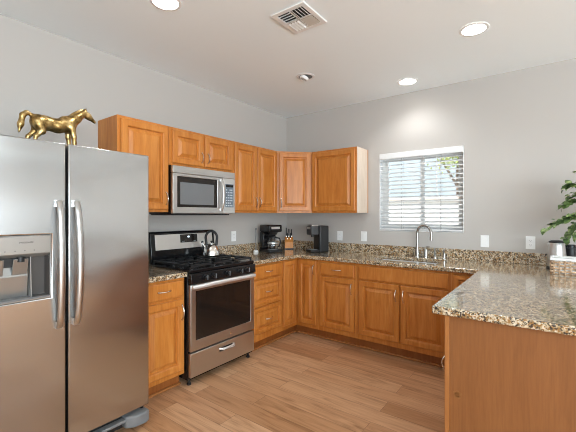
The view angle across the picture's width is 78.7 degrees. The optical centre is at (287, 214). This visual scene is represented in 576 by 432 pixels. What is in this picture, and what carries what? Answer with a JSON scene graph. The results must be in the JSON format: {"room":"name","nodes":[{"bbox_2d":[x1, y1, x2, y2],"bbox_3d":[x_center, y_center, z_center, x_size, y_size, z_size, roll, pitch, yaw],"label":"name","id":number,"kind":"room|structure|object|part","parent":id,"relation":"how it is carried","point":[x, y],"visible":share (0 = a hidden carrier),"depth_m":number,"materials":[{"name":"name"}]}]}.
{"room":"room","nodes":[
{"label":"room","id":0,"kind":"room"},
{"bbox_2d":[0,14,286,245],"bbox_3d":[-2.290,0.011,1.974,0.150,2.700,7.650,0,0,37],"label":"wall","id":1,"kind":"structure","parent":0,"point":[43,72],"depth_m":2.97,"materials":[{"name":"grey paint"}]},
{"bbox_2d":[98,114,168,211],"bbox_3d":[-1.261,-0.391,2.911,0.362,0.739,0.444,0,0,37],"label":"upper cabinet","id":2,"kind":"object","parent":1,"relation":"attached to","point":[120,133],"visible":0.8,"depth_m":2.84,"materials":[{"name":"brown wood"}]},
{"bbox_3d":[-1.147,-0.391,2.835,0.020,0.695,0.410,0,0,37],"label":"door","id":3,"kind":"part","parent":2,"relation":"part of","materials":[{"name":"brown wood"}]},
{"bbox_2d":[168,126,231,172],"bbox_3d":[-0.901,-0.596,3.389,0.362,0.330,0.747,0,0,37],"label":"upper cabinet","id":4,"kind":"object","parent":1,"relation":"attached to","point":[186,148],"visible":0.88,"depth_m":3.25,"materials":[{"name":"brown wood"}]},
{"bbox_3d":[-0.898,-0.594,3.165,0.020,0.290,0.332,0,0,37],"label":"door","id":5,"kind":"part","parent":4,"relation":"part of","materials":[{"name":"brown wood"}]},
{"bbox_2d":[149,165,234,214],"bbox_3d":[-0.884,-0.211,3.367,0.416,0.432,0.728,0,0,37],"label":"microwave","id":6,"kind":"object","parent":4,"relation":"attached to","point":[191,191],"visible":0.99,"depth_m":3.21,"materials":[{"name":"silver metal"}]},
{"bbox_3d":[-0.819,-0.185,3.219,0.032,0.348,0.571,0,0,37],"label":"door","id":7,"kind":"part","parent":6,"relation":"part of","materials":[{"name":"silver metal"}]},
{"bbox_3d":[-0.827,-0.200,3.207,0.027,0.266,0.450,0,0,37],"label":"door glass","id":8,"kind":"part","parent":6,"relation":"part of","materials":[{"name":"black glass"}]},
{"bbox_3d":[-0.630,-0.191,3.400,0.050,0.303,0.026,0,0,37],"label":"handle","id":9,"kind":"part","parent":6,"relation":"part of","materials":[{"name":"silver metal"}]},
{"bbox_3d":[-0.599,-0.185,3.511,0.032,0.348,0.154,0,0,37],"label":"control panel","id":10,"kind":"part","parent":6,"relation":"part of","materials":[{"name":"silver metal"}]},
{"bbox_3d":[-0.682,-0.594,3.452,0.020,0.290,0.339,0,0,37],"label":"door","id":11,"kind":"part","parent":4,"relation":"part of","materials":[{"name":"brown wood"}]},
{"bbox_2d":[231,231,235,240],"bbox_3d":[-0.626,0.248,4.053,0.008,0.116,0.072,0,0,37],"label":"wall outlet","id":12,"kind":"object","parent":1,"relation":"attached to","point":[233,233],"visible":1,"depth_m":4.05,"materials":[{"name":"white plastic"}]},
{"bbox_2d":[232,141,276,212],"bbox_3d":[-0.453,-0.391,3.984,0.362,0.739,0.735,0,0,37],"label":"upper cabinet","id":13,"kind":"object","parent":1,"relation":"attached to","point":[254,168],"visible":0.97,"depth_m":3.85,"materials":[{"name":"brown wood"}]},
{"bbox_3d":[-0.450,-0.391,3.760,0.020,0.695,0.338,0,0,37],"label":"door","id":14,"kind":"part","parent":13,"relation":"part of","materials":[{"name":"brown wood"}]},
{"bbox_3d":[-0.239,-0.391,4.041,0.020,0.695,0.342,0,0,37],"label":"door","id":15,"kind":"part","parent":13,"relation":"part of","materials":[{"name":"brown wood"}]},
{"bbox_2d":[114,332,444,431],"bbox_3d":[0.921,1.421,-0.536,8.300,0.120,7.800,0,0,37],"label":"floor","id":16,"kind":"structure","parent":0,"point":[295,382],"depth_m":2.64,"materials":[{"name":"brown wood"}]},
{"bbox_2d":[0,134,148,431],"bbox_3d":[-1.477,0.488,2.152,0.876,1.747,0.912,0,0,37],"label":"refrigerator","id":17,"kind":"object","parent":16,"relation":"on","point":[74,219],"visible":1,"depth_m":1.92,"materials":[{"name":"grey metal"}]},
{"bbox_3d":[-1.392,0.317,1.744,0.018,0.201,0.160,0,0,37],"label":"plate","id":18,"kind":"part","parent":17,"relation":"part of","materials":[{"name":"grey metal"}]},
{"bbox_3d":[-1.345,0.162,1.743,0.039,0.106,0.275,0,0,37],"label":"control panel","id":19,"kind":"part","parent":17,"relation":"part of","materials":[{"name":"grey metal"}]},
{"bbox_3d":[-1.360,0.425,1.757,0.074,1.622,0.421,0,0,37],"label":"door","id":20,"kind":"part","parent":17,"relation":"part of","materials":[{"name":"silver metal"}]},
{"bbox_2d":[17,109,95,144],"bbox_3d":[-1.384,-0.534,2.125,0.106,0.296,0.425,0,0,37],"label":"statue","id":21,"kind":"object","parent":17,"relation":"on","point":[40,124],"visible":0.93,"depth_m":2.08,"materials":[{"name":"gold metal"}]},
{"bbox_3d":[-1.198,0.263,1.851,0.070,0.683,0.038,0,0,37],"label":"handle","id":22,"kind":"part","parent":17,"relation":"part of","materials":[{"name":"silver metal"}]},
{"bbox_3d":[-1.145,0.263,1.921,0.070,0.683,0.038,0,0,37],"label":"handle","id":23,"kind":"part","parent":17,"relation":"part of","materials":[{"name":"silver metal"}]},
{"bbox_3d":[-1.082,0.425,2.126,0.074,1.622,0.479,0,0,37],"label":"door","id":24,"kind":"part","parent":17,"relation":"part of","materials":[{"name":"silver metal"}]},
{"bbox_2d":[149,277,184,394],"bbox_3d":[-1.159,0.926,2.797,0.662,0.870,0.384,0,0,37],"label":"base cabinet","id":25,"kind":"object","parent":16,"relation":"on","point":[166,298],"visible":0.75,"depth_m":2.64,"materials":[{"name":"brown wood"}]},
{"bbox_3d":[-0.928,0.575,2.626,0.020,0.128,0.350,0,0,37],"label":"drawer","id":26,"kind":"part","parent":25,"relation":"part of","materials":[{"name":"brown wood"}]},
{"bbox_2d":[149,266,186,282],"bbox_3d":[-1.165,0.418,2.804,0.646,0.144,0.390,0,0,37],"label":"countertop","id":27,"kind":"structure","parent":25,"relation":"on","point":[156,274],"depth_m":2.69,"materials":[{"name":"stone"}]},
{"bbox_2d":[149,229,255,385],"bbox_3d":[-0.775,0.759,3.227,0.705,1.205,0.746,0,0,37],"label":"gas range","id":28,"kind":"object","parent":16,"relation":"on","point":[218,290],"visible":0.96,"depth_m":3.06,"materials":[{"name":"silver metal"}]},
{"bbox_3d":[-0.988,0.252,3.397,0.018,0.138,0.657,0,0,37],"label":"console panel","id":29,"kind":"part","parent":28,"relation":"part of","materials":[{"name":"silver metal"}]},
{"bbox_2d":[149,256,253,273],"bbox_3d":[-0.803,0.451,3.248,0.635,0.030,0.746,0,0,37],"label":"cooktop","id":30,"kind":"object","parent":28,"relation":"in","point":[241,263],"depth_m":3.04,"materials":[{"name":"black metal"}]},
{"bbox_2d":[201,230,219,255],"bbox_3d":[-0.756,0.276,3.464,0.171,0.253,0.170,0,0,37],"label":"kettle","id":31,"kind":"object","parent":28,"relation":"on","point":[210,249],"visible":1,"depth_m":3.43,"materials":[{"name":"silver metal"}]},
{"bbox_3d":[-0.756,0.224,3.464,0.114,0.151,0.092,0,0,37],"label":"handle","id":32,"kind":"part","parent":31,"relation":"part of","materials":[{"name":"black plastic"}]},
{"bbox_3d":[-0.555,0.821,3.062,0.030,0.531,0.734,0,0,37],"label":"oven door","id":33,"kind":"part","parent":28,"relation":"part of","materials":[{"name":"silver metal"}]},
{"bbox_3d":[-0.555,1.194,3.062,0.030,0.190,0.734,0,0,37],"label":"drawer","id":34,"kind":"part","parent":28,"relation":"part of","materials":[{"name":"silver metal"}]},
{"bbox_3d":[-0.549,0.509,3.057,0.049,0.085,0.742,0,0,37],"label":"control panel","id":35,"kind":"part","parent":28,"relation":"part of","materials":[{"name":"black metal"}]},
{"bbox_3d":[-0.518,0.567,3.034,0.062,0.044,0.724,0,0,37],"label":"handle","id":36,"kind":"part","parent":28,"relation":"part of","materials":[{"name":"silver metal"}]},
{"bbox_3d":[-0.528,1.152,3.067,0.034,0.025,0.173,0,0,37],"label":"handle","id":37,"kind":"part","parent":28,"relation":"part of","materials":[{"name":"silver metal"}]},
{"bbox_2d":[252,261,281,347],"bbox_3d":[-0.433,0.926,3.762,0.662,0.870,0.489,0,0,37],"label":"base cabinet","id":38,"kind":"object","parent":16,"relation":"on","point":[268,279],"visible":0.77,"depth_m":3.58,"materials":[{"name":"brown wood"}]},
{"bbox_3d":[-0.202,1.053,3.592,0.020,0.257,0.440,0,0,37],"label":"drawer","id":39,"kind":"part","parent":38,"relation":"part of","materials":[{"name":"brown wood"}]},
{"bbox_3d":[-0.202,0.781,3.592,0.020,0.250,0.440,0,0,37],"label":"drawer","id":40,"kind":"part","parent":38,"relation":"part of","materials":[{"name":"brown wood"}]},
{"bbox_3d":[-0.202,0.574,3.592,0.020,0.130,0.440,0,0,37],"label":"drawer","id":41,"kind":"part","parent":38,"relation":"part of","materials":[{"name":"brown wood"}]},
{"bbox_2d":[149,330,442,397],"bbox_3d":[0.286,1.351,2.711,1.990,0.020,1.985,0,0,37],"label":"trim","id":42,"kind":"structure","parent":16,"relation":"on","point":[289,333],"depth_m":3.50,"materials":[{"name":"brown wood"}]},
{"bbox_2d":[277,258,321,337],"bbox_3d":[0.073,0.926,4.240,0.896,0.870,0.882,0,0,37],"label":"base cabinet","id":43,"kind":"object","parent":16,"relation":"on","point":[299,275],"visible":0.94,"depth_m":3.90,"materials":[{"name":"brown wood"}]},
{"bbox_3d":[0.018,0.859,3.883,0.020,0.705,0.225,0,0,37],"label":"door","id":44,"kind":"part","parent":43,"relation":"part of","materials":[{"name":"brown wood"}]},
{"bbox_3d":[0.214,0.859,3.912,0.232,0.705,0.020,0,0,37],"label":"door","id":45,"kind":"part","parent":43,"relation":"part of","materials":[{"name":"brown wood"}]},
{"bbox_2d":[318,260,359,344],"bbox_3d":[0.682,0.926,3.919,0.459,0.870,0.662,0,0,37],"label":"base cabinet","id":46,"kind":"object","parent":16,"relation":"on","point":[337,281],"visible":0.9,"depth_m":3.68,"materials":[{"name":"brown wood"}]},
{"bbox_3d":[0.512,0.581,3.688,0.406,0.130,0.020,0,0,37],"label":"drawer","id":47,"kind":"part","parent":46,"relation":"part of","materials":[{"name":"brown wood"}]},
{"bbox_3d":[0.512,0.932,3.688,0.406,0.538,0.020,0,0,37],"label":"door","id":48,"kind":"part","parent":46,"relation":"part of","materials":[{"name":"brown wood"}]},
{"bbox_2d":[357,259,450,365],"bbox_3d":[1.219,0.926,3.515,0.884,0.870,0.662,0,0,37],"label":"base cabinet","id":49,"kind":"object","parent":16,"relation":"on","point":[395,315],"visible":0.8,"depth_m":3.27,"materials":[{"name":"brown wood"}]},
{"bbox_3d":[0.877,0.932,3.413,0.413,0.538,0.020,0,0,37],"label":"door","id":50,"kind":"part","parent":49,"relation":"part of","materials":[{"name":"brown wood"}]},
{"bbox_3d":[1.047,0.580,3.285,0.838,0.133,0.020,0,0,37],"label":"drawer","id":51,"kind":"part","parent":49,"relation":"part of","materials":[{"name":"brown wood"}]},
{"bbox_3d":[1.217,0.932,3.157,0.413,0.538,0.020,0,0,37],"label":"door","id":52,"kind":"part","parent":49,"relation":"part of","materials":[{"name":"brown wood"}]},
{"bbox_2d":[451,272,473,290],"bbox_3d":[1.691,0.926,3.181,0.269,0.870,0.628,0,0,37],"label":"base cabinet","id":53,"kind":"object","parent":16,"relation":"on","point":[457,279],"visible":0.04,"depth_m":2.98,"materials":[{"name":"brown wood"}]},
{"bbox_3d":[1.514,0.581,2.934,0.240,0.130,0.020,0,0,37],"label":"drawer","id":54,"kind":"part","parent":53,"relation":"part of","materials":[{"name":"brown wood"}]},
{"bbox_2d":[441,315,575,431],"bbox_3d":[1.611,0.926,2.351,0.664,0.870,2.016,0,0,37],"label":"base cabinet","id":55,"kind":"object","parent":16,"relation":"on","point":[499,377],"visible":0.58,"depth_m":1.57,"materials":[{"name":"brown wood"}]},
{"bbox_2d":[218,240,575,335],"bbox_3d":[0.740,0.418,3.005,3.448,0.144,2.054,0,0,37],"label":"countertop","id":56,"kind":"structure","parent":55,"relation":"on","point":[516,289],"depth_m":2.56,"materials":[{"name":"stone"}]},
{"bbox_2d":[253,228,257,251],"bbox_3d":[-0.385,0.305,4.214,0.060,0.289,0.060,0,0,37],"label":"stand","id":57,"kind":"object","parent":56,"relation":"on","point":[255,250],"visible":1,"depth_m":4.21,"materials":[{"name":"white plastic"}]},
{"bbox_2d":[260,224,282,252],"bbox_3d":[-0.205,0.286,4.271,0.190,0.327,0.230,0,0,-35],"label":"drip coffee maker","id":58,"kind":"object","parent":56,"relation":"on","point":[267,231],"visible":0.88,"depth_m":4.23,"materials":[{"name":"black plastic"}]},
{"bbox_2d":[267,236,280,248],"bbox_3d":[-0.170,0.335,4.240,0.160,0.152,0.135,0,0,-8],"label":"carafe","id":59,"kind":"object","parent":58,"relation":"on","point":[272,243],"visible":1,"depth_m":4.19,"materials":[{"name":"clear glass"}]},
{"bbox_2d":[285,237,292,248],"bbox_3d":[0.012,0.372,4.636,0.116,0.156,0.120,0,0,-1],"label":"knife block","id":60,"kind":"object","parent":56,"relation":"on","point":[288,242],"visible":1,"depth_m":4.58,"materials":[{"name":"orange wood"}]},
{"bbox_2d":[306,224,328,252],"bbox_3d":[0.352,0.284,4.246,0.240,0.331,0.156,0,0,-25],"label":"coffee machine","id":61,"kind":"object","parent":56,"relation":"on","point":[320,233],"visible":1,"depth_m":4.19,"materials":[{"name":"black plastic"}]},
{"bbox_2d":[382,259,437,263],"bbox_3d":[1.206,0.578,3.551,0.640,0.174,0.375,0,0,37],"label":"sink","id":62,"kind":"object","parent":56,"relation":"in","point":[382,259],"visible":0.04,"depth_m":3.71,"materials":[{"name":"silver metal"}]},
{"bbox_3d":[1.077,0.578,3.648,0.317,0.174,0.375,0,0,37],"label":"bowl","id":63,"kind":"part","parent":62,"relation":"part of","materials":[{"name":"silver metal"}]},
{"bbox_2d":[414,224,432,256],"bbox_3d":[1.408,0.274,3.657,0.056,0.351,0.213,0,0,-27],"label":"faucet","id":64,"kind":"object","parent":56,"relation":"on","point":[422,225],"visible":1,"depth_m":3.71,"materials":[{"name":"silver metal"}]},
{"bbox_3d":[1.417,0.232,3.655,0.025,0.266,0.195,0,0,-31],"label":"spout","id":65,"kind":"part","parent":64,"relation":"part of","materials":[{"name":"silver metal"}]},
{"bbox_2d":[423,246,429,257],"bbox_3d":[1.451,0.388,3.665,0.048,0.123,0.075,0,0,-41],"label":"lever","id":66,"kind":"object","parent":56,"relation":"on","point":[425,249],"visible":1,"depth_m":3.66,"materials":[{"name":"silver metal"}]},
{"bbox_2d":[546,240,566,268],"bbox_3d":[2.239,0.330,2.909,0.172,0.238,0.144,0,0,-11],"label":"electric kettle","id":67,"kind":"object","parent":56,"relation":"on","point":[555,247],"visible":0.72,"depth_m":2.87,"materials":[{"name":"silver metal"}]},
{"bbox_3d":[2.225,0.222,2.906,0.110,0.020,0.110,0,0,37],"label":"lid","id":68,"kind":"part","parent":67,"relation":"part of","materials":[{"name":"black plastic"}]},
{"bbox_2d":[540,171,575,244],"bbox_3d":[2.362,0.048,2.570,0.837,0.804,0.365,0,0,37],"label":"potted plant","id":69,"kind":"object","parent":56,"relation":"on","point":[567,218],"visible":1,"depth_m":2.71,"materials":[{"name":"green plant"}]},
{"bbox_2d":[550,255,575,275],"bbox_3d":[2.208,0.389,2.641,0.384,0.120,0.235,0,0,37],"label":"basket","id":70,"kind":"object","parent":56,"relation":"on","point":[560,265],"visible":1,"depth_m":2.63,"materials":[{"name":"wicker"}]},
{"bbox_2d":[565,244,575,258],"bbox_3d":[2.369,0.349,2.942,0.072,0.200,0.072,0,0,37],"label":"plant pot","id":71,"kind":"object","parent":56,"relation":"on","point":[570,248],"visible":0.59,"depth_m":2.92,"materials":[{"name":"black plastic"}]},
{"bbox_3d":[2.369,0.262,2.942,0.072,0.024,0.072,0,0,37],"label":"lid","id":72,"kind":"part","parent":71,"relation":"part of","materials":[{"name":"black plastic"}]},
{"bbox_3d":[0.808,0.761,1.808,0.034,0.096,0.012,0,0,37],"label":"handle","id":73,"kind":"part","parent":55,"relation":"part of","materials":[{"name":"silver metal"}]},
{"bbox_2d":[0,0,575,117],"bbox_3d":[0.921,-1.464,-0.536,8.300,0.250,7.800,0,0,37],"label":"ceiling","id":74,"kind":"structure","parent":0,"point":[234,49],"depth_m":2.70,"materials":[{"name":"white paint"}]},
{"bbox_2d":[149,0,181,10],"bbox_3d":[-0.770,-1.335,2.207,0.196,0.005,0.196,0,0,37],"label":"recessed light","id":75,"kind":"object","parent":74,"relation":"in","point":[166,5],"visible":1,"depth_m":2.23,"materials":[{"name":"white"}]},
{"bbox_2d":[270,1,326,33],"bbox_3d":[0.077,-1.330,2.392,0.270,0.015,0.296,0,0,37],"label":"ceiling vent","id":76,"kind":"object","parent":74,"relation":"in","point":[300,17],"visible":1,"depth_m":2.38,"materials":[{"name":"white metal"}]},
{"bbox_2d":[296,73,314,80],"bbox_3d":[0.169,-1.325,3.401,0.176,0.056,0.176,0,0,37],"label":"recessed light","id":77,"kind":"object","parent":74,"relation":"in","point":[303,76],"visible":1,"depth_m":3.37,"materials":[{"name":"white paint"}]},
{"bbox_2d":[397,78,417,84],"bbox_3d":[1.201,-1.335,3.528,0.196,0.005,0.196,0,0,37],"label":"recessed light","id":78,"kind":"object","parent":74,"relation":"in","point":[406,81],"visible":1,"depth_m":3.52,"materials":[{"name":"white"}]},
{"bbox_2d":[400,79,415,84],"bbox_3d":[1.201,-1.336,3.528,0.155,0.004,0.155,0,0,-13],"label":"diffuser","id":79,"kind":"object","parent":78,"relation":"attached to","point":[403,81],"depth_m":3.52,"materials":[{"name":"white"}]},
{"bbox_2d":[459,22,488,36],"bbox_3d":[1.341,-1.335,2.533,0.196,0.005,0.196,0,0,37],"label":"recessed light","id":80,"kind":"object","parent":74,"relation":"in","point":[476,28],"visible":1,"depth_m":2.53,"materials":[{"name":"white paint"}]},
{"bbox_2d":[462,24,485,34],"bbox_3d":[1.341,-1.336,2.533,0.155,0.004,0.155,0,0,-4],"label":"diffuser","id":81,"kind":"object","parent":80,"relation":"attached to","point":[470,29],"depth_m":2.53,"materials":[{"name":"white"}]},
{"bbox_2d":[287,58,575,253],"bbox_3d":[3.221,0.011,2.520,8.000,2.700,0.150,0,0,37],"label":"wall","id":82,"kind":"structure","parent":0,"point":[516,130],"depth_m":3.42,"materials":[{"name":"grey paint"}]},
{"bbox_2d":[277,151,311,212],"bbox_3d":[0.040,-0.391,4.442,0.602,0.739,0.600,0,0,37],"label":"upper cabinet","id":83,"kind":"object","parent":82,"relation":"attached to","point":[294,169],"visible":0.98,"depth_m":4.22,"materials":[{"name":"brown wood"}]},
{"bbox_2d":[337,231,341,240],"bbox_3d":[0.643,0.261,4.360,0.072,0.116,0.008,0,0,37],"label":"wall outlet","id":84,"kind":"object","parent":82,"relation":"attached to","point":[339,233],"visible":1,"depth_m":4.36,"materials":[{"name":"white plastic"}]},
{"bbox_2d":[312,146,367,212],"bbox_3d":[0.612,-0.391,4.194,0.602,0.739,0.309,0,0,37],"label":"upper cabinet","id":85,"kind":"object","parent":82,"relation":"attached to","point":[339,176],"visible":1,"depth_m":4.04,"materials":[{"name":"brown wood"}]},
{"bbox_3d":[0.850,-0.391,4.017,0.004,0.739,0.271,0,0,37],"label":"panel","id":86,"kind":"part","parent":85,"relation":"part of","materials":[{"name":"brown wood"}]},
{"bbox_2d":[361,231,366,240],"bbox_3d":[0.900,0.256,4.167,0.072,0.116,0.009,0,0,37],"label":"light switch","id":87,"kind":"object","parent":82,"relation":"attached to","point":[363,233],"visible":1,"depth_m":4.16,"materials":[{"name":"white plastic"}]},
{"bbox_2d":[218,240,546,265],"bbox_3d":[0.942,0.398,3.273,3.448,0.104,1.384,0,0,37],"label":"backsplash","id":88,"kind":"structure","parent":82,"relation":"attached to","point":[462,254],"depth_m":3.80,"materials":[{"name":"stone"}]},
{"bbox_2d":[380,145,463,232],"bbox_3d":[1.448,-0.257,3.840,0.884,0.880,0.133,0,0,37],"label":"window","id":89,"kind":"structure","parent":82,"relation":"in","point":[457,153],"depth_m":3.86,"materials":[{"name":"white paint"}]},
{"bbox_3d":[1.321,-0.259,3.985,0.445,0.815,0.018,0,0,37],"label":"sash","id":90,"kind":"part","parent":89,"relation":"part of","materials":[{"name":"white paint"}]},
{"bbox_2d":[379,146,462,231],"bbox_3d":[1.423,-0.261,3.806,0.876,0.865,0.073,0,0,37],"label":"window blind","id":91,"kind":"object","parent":89,"relation":"attached to","point":[455,149],"visible":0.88,"depth_m":3.77,"materials":[{"name":"white plastic"}]},
{"bbox_3d":[1.279,-0.257,3.924,0.004,0.840,0.057,0,0,37],"label":"ladder cord","id":92,"kind":"part","parent":91,"relation":"part of","materials":[{"name":"white fabric"}]},
{"bbox_3d":[1.427,0.162,3.812,0.868,0.018,0.050,0,0,37],"label":"rail","id":93,"kind":"part","parent":91,"relation":"part of","materials":[{"name":"white plastic"}]},
{"bbox_3d":[1.463,-0.257,3.786,0.004,0.840,0.057,0,0,37],"label":"ladder cord","id":94,"kind":"part","parent":91,"relation":"part of","materials":[{"name":"white fabric"}]},
{"bbox_3d":[1.604,-0.257,3.679,0.004,0.840,0.057,0,0,37],"label":"ladder cord","id":95,"kind":"part","parent":91,"relation":"part of","materials":[{"name":"white fabric"}]},
{"bbox_3d":[1.641,-0.259,3.766,0.427,0.815,0.016,0,0,37],"label":"sash","id":96,"kind":"part","parent":89,"relation":"part of","materials":[{"name":"white paint"}]},
{"bbox_2d":[481,235,488,246],"bbox_3d":[1.909,0.257,3.407,0.072,0.116,0.009,0,0,37],"label":"light switch","id":97,"kind":"object","parent":82,"relation":"attached to","point":[484,238],"visible":1,"depth_m":3.40,"materials":[{"name":"white plastic"}]},
{"bbox_2d":[526,236,534,248],"bbox_3d":[2.201,0.255,3.188,0.072,0.116,0.008,0,0,37],"label":"wall outlet","id":98,"kind":"object","parent":82,"relation":"attached to","point":[530,240],"visible":1,"depth_m":3.19,"materials":[{"name":"white plastic"}]},
{"label":"outside","id":99,"kind":"structure","parent":0,"visible":0},
{"bbox_3d":[6.833,1.451,9.814,23.000,0.060,15.850,0,0,37],"label":"ground","id":100,"kind":"structure","parent":99,"visible":0},
{"bbox_2d":[389,197,458,224],"bbox_3d":[2.796,0.559,6.113,11.000,1.725,0.260,0,0,37],"label":"wall","id":101,"kind":"structure","parent":100,"relation":"on","point":[429,198],"depth_m":6.23,"materials":[{"name":"white paint"}]},
{"bbox_2d":[389,157,458,198],"bbox_3d":[3.474,-1.609,13.500,14.200,6.060,5.000,0,0,37],"label":"sky","id":102,"kind":"structure","parent":100,"relation":"on","point":[433,159],"depth_m":10.67,"materials":[{"name":"grey"}]},
{"bbox_2d":[427,156,458,196],"bbox_3d":[3.840,-0.382,7.759,1.482,3.609,1.110,0,0,37],"label":"tree","id":103,"kind":"object","parent":100,"relation":"on","point":[457,157],"visible":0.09,"depth_m":7.78,"materials":[{"name":"green plant"}]}
]}

